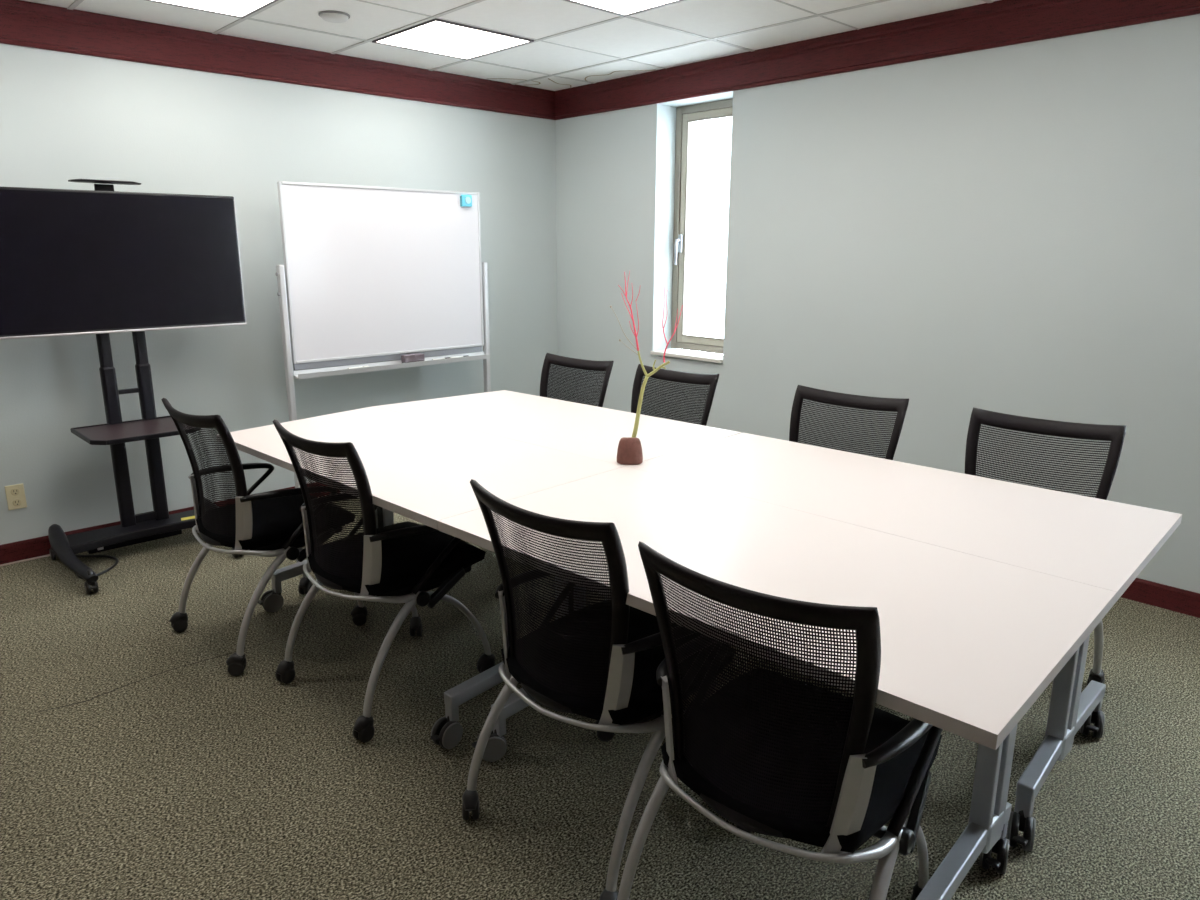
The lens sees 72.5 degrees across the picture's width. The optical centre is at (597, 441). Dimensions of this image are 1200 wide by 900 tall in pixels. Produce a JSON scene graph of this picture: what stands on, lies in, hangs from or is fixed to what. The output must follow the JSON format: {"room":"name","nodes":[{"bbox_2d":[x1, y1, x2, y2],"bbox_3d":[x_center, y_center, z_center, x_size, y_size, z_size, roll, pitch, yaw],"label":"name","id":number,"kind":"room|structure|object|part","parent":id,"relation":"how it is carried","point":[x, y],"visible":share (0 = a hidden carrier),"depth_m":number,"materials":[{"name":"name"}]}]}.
{"room":"conference room","nodes":[
{"label":"conference room","id":0,"kind":"room"},
{"bbox_2d":[0,43,557,544],"bbox_3d":[-2.189,-0.782,4.190,5.520,2.447,0.260,-12,18,-42],"label":"wall","id":1,"kind":"structure","parent":0,"point":[64,116],"depth_m":4.24,"materials":[{"name":"paint"}]},
{"bbox_2d":[5,483,26,509],"bbox_3d":[-2.679,0.255,3.769,0.072,0.116,0.012,-12,18,-42],"label":"wall outlet","id":2,"kind":"object","parent":1,"relation":"attached to","point":[15,494],"visible":1,"depth_m":3.77,"materials":[{"name":"beige plastic"}]},
{"bbox_2d":[11,488,19,494],"bbox_3d":[-2.676,0.231,3.761,0.034,0.034,0.004,-12,18,-42],"label":"socket","id":3,"kind":"object","parent":2,"relation":"attached to","point":[14,491],"depth_m":3.76,"materials":[{"name":"beige plastic"}]},
{"bbox_2d":[13,499,21,505],"bbox_3d":[-2.676,0.281,3.773,0.034,0.034,0.004,-12,18,-42],"label":"socket","id":4,"kind":"object","parent":2,"relation":"attached to","point":[16,502],"depth_m":3.77,"materials":[{"name":"beige plastic"}]},
{"bbox_2d":[0,482,344,566],"bbox_3d":[-2.096,0.385,4.363,5.000,0.097,0.020,-12,18,-42],"label":"baseboard","id":5,"kind":"structure","parent":1,"relation":"attached to","point":[39,547],"depth_m":3.85,"materials":[{"name":"brown wood"}]},
{"bbox_2d":[0,0,554,119],"bbox_3d":[-2.087,-1.862,3.825,5.000,0.177,0.030,-12,18,-42],"label":"trim","id":6,"kind":"structure","parent":1,"relation":"attached to","point":[22,23],"depth_m":4.12,"materials":[{"name":"brown wood"}]},
{"bbox_2d":[23,0,997,90],"bbox_3d":[-0.068,-1.497,1.721,5.520,0.104,6.420,-12,18,-42],"label":"ceiling","id":7,"kind":"structure","parent":0,"point":[574,45],"depth_m":3.83,"materials":[{"name":"tile"}]},
{"bbox_2d":[146,0,277,17],"bbox_3d":[-1.611,-1.822,3.296,0.580,0.012,0.580,-12,18,-42],"label":"recessed light","id":8,"kind":"object","parent":7,"relation":"in","point":[234,8],"visible":1,"depth_m":3.51,"materials":[{"name":"white plastic"}]},
{"bbox_2d":[318,10,349,22],"bbox_3d":[-1.178,-1.900,3.667,0.136,0.026,0.136,-12,18,-42],"label":"smoke detector","id":9,"kind":"object","parent":7,"relation":"attached to","point":[331,16],"visible":1,"depth_m":3.63,"materials":[{"name":"white plastic"}]},
{"bbox_2d":[372,18,533,59],"bbox_3d":[-0.726,-2.014,4.112,0.580,0.012,0.580,-12,18,-42],"label":"recessed light","id":10,"kind":"object","parent":7,"relation":"in","point":[436,36],"visible":1,"depth_m":4.09,"materials":[{"name":"white plastic"}]},
{"bbox_2d":[565,0,682,16],"bbox_3d":[0.112,-1.807,3.251,0.580,0.012,0.580,-12,18,-42],"label":"recessed light","id":11,"kind":"object","parent":7,"relation":"in","point":[624,8],"visible":1,"depth_m":3.48,"materials":[{"name":"white plastic"}]},
{"bbox_2d":[0,499,1199,899],"bbox_3d":[-0.074,0.978,2.310,5.520,0.101,6.420,-12,18,-42],"label":"floor","id":12,"kind":"structure","parent":0,"point":[134,765],"depth_m":2.28,"materials":[{"name":"carpet"}]},
{"bbox_2d":[75,554,118,578],"bbox_3d":[-2.346,0.560,3.805,0.189,0.012,0.410,-12,18,-42],"label":"power cable","id":13,"kind":"object","parent":12,"relation":"on","point":[77,555],"visible":0.61,"depth_m":3.83,"materials":[{"name":"black plastic"}]},
{"bbox_2d":[87,530,181,553],"bbox_3d":[-2.293,0.483,4.062,0.420,0.042,0.060,-12,18,-42],"label":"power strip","id":14,"kind":"object","parent":12,"relation":"on","point":[172,533],"visible":0.52,"depth_m":4.05,"materials":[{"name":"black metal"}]},
{"bbox_2d":[48,179,243,593],"bbox_3d":[-2.108,-0.283,3.674,0.746,1.715,0.639,-12,18,-42],"label":"cart","id":15,"kind":"object","parent":12,"relation":"on","point":[150,428],"visible":0.56,"depth_m":3.81,"materials":[{"name":"black metal"}]},
{"bbox_3d":[-2.143,-0.936,3.609,0.270,0.415,0.107,-12,18,-42],"label":"camera plate","id":16,"kind":"part","parent":15,"relation":"part of","materials":[{"name":"black metal"}]},
{"bbox_2d":[0,186,246,339],"bbox_3d":[-2.135,-0.790,3.614,1.072,0.605,0.084,-12,18,-42],"label":"television","id":17,"kind":"object","parent":15,"relation":"attached to","point":[73,262],"visible":1,"depth_m":3.58,"materials":[{"name":"black"}]},
{"bbox_3d":[-2.182,0.424,3.921,0.660,0.040,0.199,-12,18,-42],"label":"plate","id":18,"kind":"part","parent":15,"relation":"part of","materials":[{"name":"black metal"}]},
{"bbox_2d":[75,417,192,440],"bbox_3d":[-2.076,-0.052,3.703,0.447,0.013,0.380,-12,18,-42],"label":"shelf","id":19,"kind":"object","parent":15,"relation":"attached to","point":[145,428],"depth_m":3.67,"materials":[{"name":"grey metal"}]},
{"bbox_2d":[161,398,367,675],"bbox_3d":[-1.251,0.281,3.056,0.542,0.907,0.566,12,18,41],"label":"chair","id":20,"kind":"object","parent":12,"relation":"on","point":[270,523],"visible":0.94,"depth_m":2.87,"materials":[{"name":"black fabric"}]},
{"bbox_3d":[-1.514,0.491,3.166,0.233,0.347,0.028,-12,18,-41],"label":"leg","id":21,"kind":"part","parent":20,"relation":"part of","materials":[{"name":"silver metal"}]},
{"bbox_3d":[-1.379,0.118,2.868,0.452,0.502,0.123,12,18,41],"label":"frame","id":22,"kind":"part","parent":20,"relation":"part of","materials":[{"name":"black plastic"}]},
{"bbox_3d":[-1.377,0.127,2.873,0.392,0.422,0.082,12,18,41],"label":"net panel","id":23,"kind":"part","parent":20,"relation":"part of","materials":[{"name":"black fabric"}]},
{"bbox_3d":[-1.166,0.565,2.857,0.028,0.347,0.233,10,17,36],"label":"leg","id":24,"kind":"part","parent":20,"relation":"part of","materials":[{"name":"silver metal"}]},
{"bbox_3d":[-1.227,0.282,3.079,0.466,0.059,0.483,12,18,41],"label":"seat","id":25,"kind":"part","parent":20,"relation":"part of","materials":[{"name":"black fabric"}]},
{"bbox_3d":[-1.003,0.523,3.057,0.021,0.336,0.284,12,18,40],"label":"leg","id":26,"kind":"part","parent":20,"relation":"part of","materials":[{"name":"silver metal"}]},
{"bbox_2d":[275,181,490,487],"bbox_3d":[-1.112,-0.524,4.621,1.302,1.750,0.512,-12,18,-42],"label":"whiteboard","id":27,"kind":"object","parent":12,"relation":"on","point":[368,274],"visible":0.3,"depth_m":4.50,"materials":[{"name":"white plastic"}]},
{"bbox_3d":[-1.146,-0.942,4.559,1.205,0.909,0.028,-12,18,-42],"label":"board frame","id":28,"kind":"part","parent":27,"relation":"part of","materials":[{"name":"silver metal"}]},
{"bbox_3d":[-1.152,-0.484,4.674,1.194,0.038,0.014,-12,18,-42],"label":"rail","id":29,"kind":"part","parent":27,"relation":"part of","materials":[{"name":"grey metal"}]},
{"bbox_2d":[294,352,489,378],"bbox_3d":[-1.122,-0.439,4.652,1.212,0.037,0.060,-12,18,-42],"label":"tray","id":30,"kind":"object","parent":27,"relation":"on","point":[332,370],"depth_m":4.56,"materials":[{"name":"silver metal"}]},
{"bbox_2d":[401,353,424,362],"bbox_3d":[-1.059,-0.475,4.702,0.130,0.054,0.046,-12,18,-42],"label":"eraser","id":31,"kind":"object","parent":27,"relation":"on","point":[417,357],"visible":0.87,"depth_m":4.68,"materials":[{"name":"grey fabric"}]},
{"bbox_2d":[460,195,471,206],"bbox_3d":[-0.766,-1.410,4.790,0.077,0.067,0.022,-12,18,-42],"label":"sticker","id":32,"kind":"object","parent":27,"relation":"attached to","point":[465,200],"visible":1,"depth_m":4.78,"materials":[{"name":"blue paper"}]},
{"bbox_2d":[273,419,494,742],"bbox_3d":[-0.705,0.371,2.685,0.538,0.907,0.564,12,18,42],"label":"chair","id":33,"kind":"object","parent":12,"relation":"on","point":[398,562],"visible":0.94,"depth_m":2.51,"materials":[{"name":"black fabric"}]},
{"bbox_3d":[-0.970,0.579,2.801,0.233,0.347,0.028,-12,18,-41],"label":"leg","id":34,"kind":"part","parent":33,"relation":"part of","materials":[{"name":"silver metal"}]},
{"bbox_3d":[-0.838,0.206,2.502,0.452,0.502,0.123,12,18,42],"label":"frame","id":35,"kind":"part","parent":33,"relation":"part of","materials":[{"name":"black"}]},
{"bbox_3d":[-0.835,0.215,2.506,0.392,0.422,0.082,12,18,42],"label":"net panel","id":36,"kind":"part","parent":33,"relation":"part of","materials":[{"name":"black fabric"}]},
{"bbox_3d":[-0.626,0.654,2.488,0.028,0.347,0.233,10,17,37],"label":"leg","id":37,"kind":"part","parent":33,"relation":"part of","materials":[{"name":"silver metal"}]},
{"bbox_3d":[-0.683,0.371,2.711,0.466,0.059,0.483,12,18,42],"label":"seat","id":38,"kind":"part","parent":33,"relation":"part of","materials":[{"name":"black fabric"}]},
{"bbox_3d":[-0.780,0.543,2.975,0.021,0.336,0.284,13,18,43],"label":"leg","id":39,"kind":"part","parent":33,"relation":"part of","materials":[{"name":"silver metal"}]},
{"bbox_3d":[-0.461,0.613,2.686,0.021,0.336,0.284,12,18,41],"label":"leg","id":40,"kind":"part","parent":33,"relation":"part of","materials":[{"name":"silver metal"}]},
{"bbox_2d":[217,406,623,748],"bbox_3d":[-0.706,0.379,3.020,0.818,0.735,1.555,-12,18,-42],"label":"conference table","id":41,"kind":"object","parent":12,"relation":"on","point":[421,470],"visible":0.51,"depth_m":2.76,"materials":[{"name":"white laminate"}]},
{"bbox_2d":[374,390,741,534],"bbox_3d":[-0.222,0.259,3.530,1.507,0.735,0.702,12,18,41],"label":"conference table","id":42,"kind":"object","parent":12,"relation":"on","point":[590,431],"visible":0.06,"depth_m":3.33,"materials":[{"name":"white laminate"}]},
{"bbox_2d":[610,271,682,464],"bbox_3d":[0.155,-0.237,2.672,0.236,0.629,0.089,1,13,5],"label":"potted plant","id":43,"kind":"object","parent":42,"relation":"on","point":[629,451],"visible":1,"depth_m":2.70,"materials":[{"name":"plant"}]},
{"bbox_2d":[617,437,642,464],"bbox_3d":[0.109,0.025,2.738,0.088,0.089,0.088,1,13,2],"label":"pot","id":44,"kind":"object","parent":43,"relation":"attached to","point":[629,451],"depth_m":2.70,"materials":[{"name":"ceramic"}]},
{"bbox_2d":[540,353,613,406],"bbox_3d":[-0.233,0.055,4.018,0.557,0.907,0.563,12,18,40],"label":"chair","id":45,"kind":"object","parent":12,"relation":"on","point":[565,363],"visible":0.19,"depth_m":4.11,"materials":[{"name":"black fabric"}]},
{"bbox_3d":[-0.109,-0.165,4.113,0.392,0.422,0.082,12,18,40],"label":"net panel","id":46,"kind":"part","parent":45,"relation":"part of","materials":[{"name":"black fabric"}]},
{"bbox_2d":[462,479,735,899],"bbox_3d":[0.023,0.530,2.023,0.553,0.907,0.562,13,18,42],"label":"chair","id":47,"kind":"object","parent":12,"relation":"on","point":[599,661],"visible":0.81,"depth_m":1.82,"materials":[{"name":"black fabric"}]},
{"bbox_3d":[-0.248,0.737,2.144,0.233,0.347,0.028,-11,18,-40],"label":"leg","id":48,"kind":"part","parent":47,"relation":"part of","materials":[{"name":"silver metal"}]},
{"bbox_3d":[-0.115,0.373,1.849,0.392,0.422,0.082,13,18,42],"label":"net panel","id":49,"kind":"part","parent":47,"relation":"part of","materials":[{"name":"black fabric"}]},
{"bbox_3d":[-0.117,0.364,1.844,0.452,0.502,0.123,13,18,42],"label":"frame","id":50,"kind":"part","parent":47,"relation":"part of","materials":[{"name":"black plastic"}]},
{"bbox_3d":[0.038,0.529,2.052,0.466,0.059,0.483,13,18,42],"label":"seat","id":51,"kind":"part","parent":47,"relation":"part of","materials":[{"name":"black fabric"}]},
{"bbox_3d":[0.094,0.812,1.829,0.028,0.347,0.233,11,17,37],"label":"leg","id":52,"kind":"part","parent":47,"relation":"part of","materials":[{"name":"silver metal"}]},
{"bbox_2d":[631,364,718,425],"bbox_3d":[0.214,0.149,3.628,0.540,0.907,0.570,12,18,41],"label":"chair","id":53,"kind":"object","parent":12,"relation":"on","point":[678,377],"visible":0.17,"depth_m":3.71,"materials":[{"name":"black fabric"}]},
{"bbox_3d":[0.342,-0.071,3.722,0.392,0.422,0.082,12,18,41],"label":"net panel","id":54,"kind":"part","parent":53,"relation":"part of","materials":[{"name":"black fabric"}]},
{"bbox_2d":[438,466,1116,899],"bbox_3d":[0.331,0.618,2.028,0.794,0.735,1.451,-12,18,-42],"label":"conference table","id":55,"kind":"object","parent":12,"relation":"on","point":[970,643],"visible":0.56,"depth_m":1.77,"materials":[{"name":"white laminate"}]},
{"bbox_2d":[617,541,942,899],"bbox_3d":[0.383,0.620,1.651,0.553,0.907,0.564,11,17,38],"label":"chair","id":56,"kind":"object","parent":12,"relation":"on","point":[772,753],"visible":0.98,"depth_m":1.46,"materials":[{"name":"black fabric"}]},
{"bbox_3d":[0.120,0.833,1.745,0.028,0.347,0.233,13,18,43],"label":"leg","id":57,"kind":"part","parent":56,"relation":"part of","materials":[{"name":"silver metal"}]},
{"bbox_3d":[0.267,0.467,1.459,0.392,0.422,0.082,11,17,38],"label":"net panel","id":58,"kind":"part","parent":56,"relation":"part of","materials":[{"name":"black fabric"}]},
{"bbox_3d":[0.265,0.458,1.454,0.452,0.502,0.123,11,17,38],"label":"frame","id":59,"kind":"part","parent":56,"relation":"part of","materials":[{"name":"black plastic"}]},
{"bbox_3d":[0.408,0.620,1.673,0.466,0.059,0.483,11,17,38],"label":"seat","id":60,"kind":"part","parent":56,"relation":"part of","materials":[{"name":"black fabric"}]},
{"bbox_3d":[0.484,0.903,1.454,0.028,0.347,0.233,9,16,33],"label":"leg","id":61,"kind":"part","parent":56,"relation":"part of","materials":[{"name":"silver metal"}]},
{"bbox_3d":[0.636,0.859,1.662,0.021,0.336,0.284,10,17,37],"label":"leg","id":62,"kind":"part","parent":56,"relation":"part of","materials":[{"name":"silver metal"}]},
{"bbox_2d":[789,385,908,459],"bbox_3d":[0.817,0.286,3.058,0.535,0.907,0.560,12,18,41],"label":"chair","id":63,"kind":"object","parent":12,"relation":"on","point":[898,405],"visible":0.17,"depth_m":3.13,"materials":[{"name":"black plastic"}]},
{"bbox_3d":[0.945,0.067,3.148,0.392,0.422,0.082,12,18,41],"label":"net panel","id":64,"kind":"part","parent":63,"relation":"part of","materials":[{"name":"black fabric"}]},
{"bbox_2d":[627,433,1181,850],"bbox_3d":[0.855,0.492,2.562,0.798,0.735,1.457,-12,18,-42],"label":"conference table","id":65,"kind":"object","parent":12,"relation":"on","point":[1105,544],"visible":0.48,"depth_m":2.25,"materials":[{"name":"white laminate"}]},
{"bbox_2d":[965,407,1126,737],"bbox_3d":[1.315,0.395,2.605,0.552,0.907,0.564,11,17,39],"label":"chair","id":66,"kind":"object","parent":12,"relation":"on","point":[1115,434],"visible":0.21,"depth_m":2.68,"materials":[{"name":"black fabric"}]},
{"bbox_3d":[1.441,0.175,2.699,0.392,0.422,0.082,11,17,39],"label":"net panel","id":67,"kind":"part","parent":66,"relation":"part of","materials":[{"name":"black fabric"}]},
{"bbox_3d":[1.443,0.165,2.699,0.452,0.502,0.123,11,17,39],"label":"frame","id":68,"kind":"part","parent":66,"relation":"part of","materials":[{"name":"black plastic"}]},
{"bbox_3d":[1.584,0.631,2.607,0.028,0.347,0.233,13,19,43],"label":"leg","id":69,"kind":"part","parent":66,"relation":"part of","materials":[{"name":"silver metal"}]},
{"bbox_2d":[555,14,1199,592],"bbox_3d":[1.928,-0.652,3.684,0.260,2.447,6.160,-12,18,-42],"label":"wall","id":70,"kind":"structure","parent":0,"point":[1014,229],"depth_m":3.77,"materials":[{"name":"paint"}]},
{"bbox_2d":[650,98,732,362],"bbox_3d":[0.634,-1.256,4.926,0.284,1.494,0.562,-12,18,-42],"label":"window","id":71,"kind":"structure","parent":70,"relation":"in","point":[703,130],"depth_m":5.03,"materials":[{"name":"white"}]},
{"bbox_3d":[0.503,-1.201,5.117,0.057,0.185,0.030,-12,18,-42],"label":"handle","id":72,"kind":"part","parent":71,"relation":"part of","materials":[{"name":"silver metal"}]},
{"bbox_3d":[0.596,-0.532,5.064,0.185,0.022,0.560,-12,18,-42],"label":"sill","id":73,"kind":"part","parent":71,"relation":"part of","materials":[{"name":"stone"}]},
{"bbox_3d":[0.701,-1.282,4.985,0.060,1.381,0.472,-12,18,-42],"label":"sash","id":74,"kind":"part","parent":71,"relation":"part of","materials":[{"name":"beige"}]},
{"bbox_3d":[0.706,-1.272,4.993,0.006,1.323,0.412,-12,18,-42],"label":"glass","id":75,"kind":"part","parent":71,"relation":"part of","materials":[{"name":"white"}]},
{"bbox_2d":[555,0,1199,119],"bbox_3d":[1.736,-1.755,3.416,0.030,0.177,5.900,-12,18,-42],"label":"trim","id":76,"kind":"structure","parent":70,"relation":"attached to","point":[999,23],"depth_m":3.84,"materials":[{"name":"brown wood"}]},
{"bbox_2d":[1121,578,1199,617],"bbox_3d":[1.741,0.492,3.952,0.013,0.097,5.887,-12,18,-42],"label":"baseboard","id":77,"kind":"structure","parent":70,"relation":"attached to","point":[1167,597],"depth_m":3.35,"materials":[{"name":"brown wood"}]}
]}

